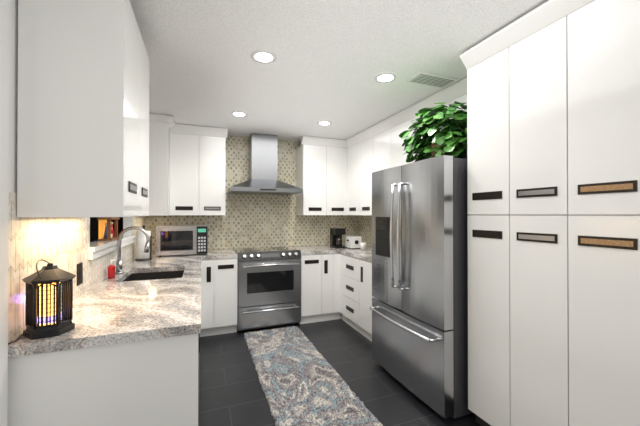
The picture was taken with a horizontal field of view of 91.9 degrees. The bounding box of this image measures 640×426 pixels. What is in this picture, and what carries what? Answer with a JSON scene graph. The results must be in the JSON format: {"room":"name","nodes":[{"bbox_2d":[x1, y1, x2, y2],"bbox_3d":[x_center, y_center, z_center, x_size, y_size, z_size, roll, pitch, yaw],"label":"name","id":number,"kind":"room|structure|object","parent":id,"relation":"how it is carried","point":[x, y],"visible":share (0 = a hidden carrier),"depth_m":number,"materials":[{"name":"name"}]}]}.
{"room":"kitchen","nodes":[
{"label":"kitchen","id":0,"kind":"room"},
{"bbox_2d":[0,0,144,425],"bbox_3d":[-1.102,0.165,0.931,0.150,2.440,6.130,0,0,-21],"label":"wall","id":1,"kind":"structure","parent":0,"point":[32,241],"depth_m":1.16,"materials":[{"name":"white paint"}]},
{"bbox_2d":[57,254,67,271],"bbox_3d":[-1.276,0.268,1.533,0.005,0.120,0.120,0,0,-21],"label":"switch plate","id":2,"kind":"object","parent":1,"relation":"attached to","point":[62,262],"visible":0.57,"depth_m":1.54,"materials":[{"name":"white plastic"}]},
{"bbox_2d":[77,262,82,285],"bbox_3d":[-1.358,0.344,1.750,0.008,0.120,0.075,0,0,-21],"label":"electrical outlet plate","id":3,"kind":"object","parent":1,"relation":"attached to","point":[79,273],"visible":1,"depth_m":1.74,"materials":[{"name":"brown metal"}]},
{"bbox_2d":[17,0,144,216],"bbox_3d":[-1.032,-0.465,1.377,0.342,0.965,0.344,0,0,-21],"label":"upper cabinet","id":4,"kind":"object","parent":1,"relation":"attached to","point":[95,138],"depth_m":1.22,"materials":[{"name":"white wood"}]},
{"bbox_2d":[88,234,135,259],"bbox_3d":[-1.683,0.251,2.486,0.140,0.075,1.310,0,0,-21],"label":"window sill","id":5,"kind":"structure","parent":1,"relation":"in","point":[97,249],"depth_m":2.19,"materials":[{"name":"white"}]},
{"bbox_2d":[97,217,119,240],"bbox_3d":[-1.679,0.094,2.461,0.090,0.235,0.280,0,0,-21],"label":"books","id":6,"kind":"object","parent":5,"relation":"on","point":[107,232],"visible":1,"depth_m":2.39,"materials":[{"name":"brown paper"}]},
{"bbox_2d":[141,48,152,215],"bbox_3d":[-1.152,-0.464,1.689,0.342,0.965,0.325,0,0,-21],"label":"upper cabinet","id":7,"kind":"object","parent":1,"relation":"attached to","point":[147,188],"depth_m":1.85,"materials":[{"name":"white wood"}]},
{"bbox_2d":[145,136,357,251],"bbox_3d":[-0.850,0.183,4.375,3.350,2.440,0.120,0,0,-21],"label":"wall","id":8,"kind":"structure","parent":0,"point":[256,220],"depth_m":4.31,"materials":[{"name":"tile"}]},
{"bbox_2d":[153,114,227,215],"bbox_3d":[-1.604,-0.502,3.676,0.921,1.062,0.646,0,0,-21],"label":"upper cabinet","id":9,"kind":"object","parent":8,"relation":"attached to","point":[189,160],"depth_m":3.67,"materials":[{"name":"white wood"}]},
{"bbox_2d":[227,133,302,194],"bbox_3d":[-0.735,-0.648,4.089,0.900,0.774,0.499,0,0,-21],"label":"range hood","id":10,"kind":"object","parent":8,"relation":"attached to","point":[263,163],"visible":1,"depth_m":4.04,"materials":[{"name":"metal"}]},
{"bbox_2d":[296,136,343,214],"bbox_3d":[-0.002,-0.499,4.430,0.630,1.064,0.386,0,0,-21],"label":"upper cabinet","id":11,"kind":"object","parent":8,"relation":"attached to","point":[333,176],"depth_m":4.30,"materials":[{"name":"white wood"}]},
{"bbox_2d":[129,0,547,141],"bbox_3d":[-0.222,-1.093,1.420,4.600,0.080,6.400,0,0,-21],"label":"ceiling","id":12,"kind":"structure","parent":0,"point":[334,59],"depth_m":2.06,"materials":[{"name":"white paint"}]},
{"bbox_2d":[230,111,247,116],"bbox_3d":[-0.852,-1.040,3.256,0.176,0.004,0.176,0,0,-21],"label":"recessed light","id":13,"kind":"object","parent":12,"relation":"in","point":[238,113],"visible":1,"depth_m":3.25,"materials":[{"name":"white metal"}]},
{"bbox_2d":[250,50,276,63],"bbox_3d":[-0.378,-1.047,2.078,0.176,0.004,0.176,0,0,-21],"label":"recessed light","id":14,"kind":"object","parent":12,"relation":"in","point":[263,56],"visible":1,"depth_m":2.07,"materials":[{"name":"white metal"}]},
{"bbox_2d":[317,121,331,125],"bbox_3d":[0.052,-1.039,3.582,0.176,0.004,0.176,0,0,-21],"label":"recessed light","id":15,"kind":"object","parent":12,"relation":"in","point":[324,123],"visible":1,"depth_m":3.58,"materials":[{"name":"white metal"}]},
{"bbox_2d":[374,73,396,82],"bbox_3d":[0.507,-1.045,2.396,0.176,0.004,0.176,0,0,-21],"label":"recessed light","id":16,"kind":"object","parent":12,"relation":"in","point":[385,77],"visible":1,"depth_m":2.38,"materials":[{"name":"white metal"}]},
{"bbox_2d":[406,71,457,88],"bbox_3d":[0.881,-1.041,2.427,0.360,0.012,0.170,0,0,-21],"label":"ceiling vent","id":17,"kind":"object","parent":12,"relation":"in","point":[430,79],"visible":1,"depth_m":2.42,"materials":[{"name":"white metal"}]},
{"bbox_2d":[199,319,480,425],"bbox_3d":[-0.222,1.417,1.407,4.600,0.060,6.400,0,0,-21],"label":"floor","id":18,"kind":"structure","parent":0,"point":[231,393],"depth_m":2.54,"materials":[{"name":"grey tile"}]},
{"bbox_2d":[7,249,237,425],"bbox_3d":[-1.142,0.934,2.624,1.034,0.920,2.927,0,0,-21],"label":"base cabinet","id":19,"kind":"object","parent":18,"relation":"on","point":[125,351],"depth_m":1.26,"materials":[{"name":"white wood"}]},
{"bbox_2d":[8,260,75,344],"bbox_3d":[-1.055,0.323,1.200,0.164,0.284,0.178,0,0,-21],"label":"lantern","id":20,"kind":"object","parent":19,"relation":"on","point":[45,317],"visible":1,"depth_m":1.17,"materials":[{"name":"black plastic"}]},
{"bbox_2d":[108,259,116,278],"bbox_3d":[-1.504,0.404,2.238,0.052,0.134,0.046,0,0,-21],"label":"soap bottle","id":21,"kind":"object","parent":19,"relation":"on","point":[111,270],"visible":1,"depth_m":2.22,"materials":[{"name":"red plastic"}]},
{"bbox_2d":[115,226,149,273],"bbox_3d":[-1.480,0.289,2.430,0.244,0.365,0.123,0,0,-21],"label":"faucet","id":22,"kind":"object","parent":19,"relation":"on","point":[119,262],"visible":0.96,"depth_m":2.42,"materials":[{"name":"silver metal"}]},
{"bbox_2d":[135,225,151,260],"bbox_3d":[-1.792,0.299,3.145,0.150,0.353,0.150,0,0,-21],"label":"paper towel","id":23,"kind":"object","parent":19,"relation":"on","point":[142,255],"visible":0.9,"depth_m":3.09,"materials":[{"name":"white paper"}]},
{"bbox_2d":[156,225,207,255],"bbox_3d":[-1.601,0.314,3.625,0.530,0.329,0.402,0,0,-21],"label":"microwave","id":24,"kind":"object","parent":19,"relation":"on","point":[180,239],"visible":1,"depth_m":3.44,"materials":[{"name":"silver metal"}]},
{"bbox_2d":[233,246,300,331],"bbox_3d":[-0.690,0.933,3.963,0.762,0.935,0.698,0,0,-21],"label":"stove","id":25,"kind":"object","parent":18,"relation":"on","point":[268,286],"visible":0.98,"depth_m":3.69,"materials":[{"name":"metal"}]},
{"bbox_2d":[244,326,382,425],"bbox_3d":[-0.139,1.376,2.532,0.660,0.033,2.460,0,0,-21],"label":"rug","id":26,"kind":"object","parent":18,"relation":"on","point":[302,382],"visible":1,"depth_m":2.47,"materials":[{"name":"multicoloured fabric"}]},
{"bbox_2d":[290,244,372,341],"bbox_3d":[0.386,0.940,3.816,1.135,0.920,1.797,0,0,-21],"label":"base cabinet","id":27,"kind":"object","parent":18,"relation":"on","point":[336,283],"visible":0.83,"depth_m":3.89,"materials":[{"name":"white wood"}]},
{"bbox_2d":[330,228,345,247],"bbox_3d":[0.252,0.347,4.294,0.150,0.269,0.220,0,0,-21],"label":"coffee maker","id":28,"kind":"object","parent":27,"relation":"on","point":[336,234],"visible":1,"depth_m":4.24,"materials":[{"name":"black plastic"}]},
{"bbox_2d":[345,236,360,248],"bbox_3d":[0.450,0.399,4.237,0.162,0.165,0.208,0,0,-21],"label":"toaster","id":29,"kind":"object","parent":27,"relation":"on","point":[352,242],"visible":0.98,"depth_m":4.16,"materials":[{"name":"white plastic"}]},
{"bbox_2d":[360,242,365,249],"bbox_3d":[0.566,0.433,4.050,0.076,0.094,0.076,0,0,-21],"label":"cup","id":30,"kind":"object","parent":27,"relation":"on","point":[363,245],"visible":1,"depth_m":4.02,"materials":[{"name":"white ceramic"}]},
{"bbox_2d":[369,155,472,418],"bbox_3d":[0.985,0.508,2.582,0.887,1.770,0.920,0,0,-21],"label":"fridge","id":31,"kind":"object","parent":18,"relation":"on","point":[419,307],"visible":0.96,"depth_m":2.19,"materials":[{"name":"grey metal"}]},
{"bbox_2d":[398,101,466,161],"bbox_3d":[0.913,-0.625,2.467,0.409,0.491,0.723,0,0,-21],"label":"plant","id":32,"kind":"object","parent":31,"relation":"on","point":[434,141],"visible":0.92,"depth_m":2.34,"materials":[{"name":"green plant"}]},
{"bbox_2d":[460,0,639,425],"bbox_3d":[1.466,0.174,1.590,0.716,2.428,1.200,0,0,-21],"label":"pantry","id":33,"kind":"object","parent":18,"relation":"on","point":[553,134],"visible":1,"depth_m":1.53,"materials":[{"name":"white wood"}]},
{"bbox_2d":[358,215,371,245],"bbox_3d":[1.750,0.171,2.026,0.120,2.440,6.130,0,0,-21],"label":"wall","id":34,"kind":"structure","parent":0,"point":[365,227],"depth_m":4.64,"materials":[{"name":"tile"}]},
{"bbox_2d":[344,77,466,214],"bbox_3d":[0.902,-0.504,3.507,0.397,1.064,2.757,0,0,-21],"label":"upper cabinet","id":35,"kind":"object","parent":34,"relation":"attached to","point":[378,147],"depth_m":3.67,"materials":[{"name":"white wood"}]},
{"label":"outside","id":36,"kind":"structure","parent":0,"visible":0},
{"bbox_2d":[90,217,122,241],"bbox_3d":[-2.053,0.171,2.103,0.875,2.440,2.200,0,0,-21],"label":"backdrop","id":37,"kind":"structure","parent":36,"point":[94,228],"depth_m":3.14,"materials":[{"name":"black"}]}
]}

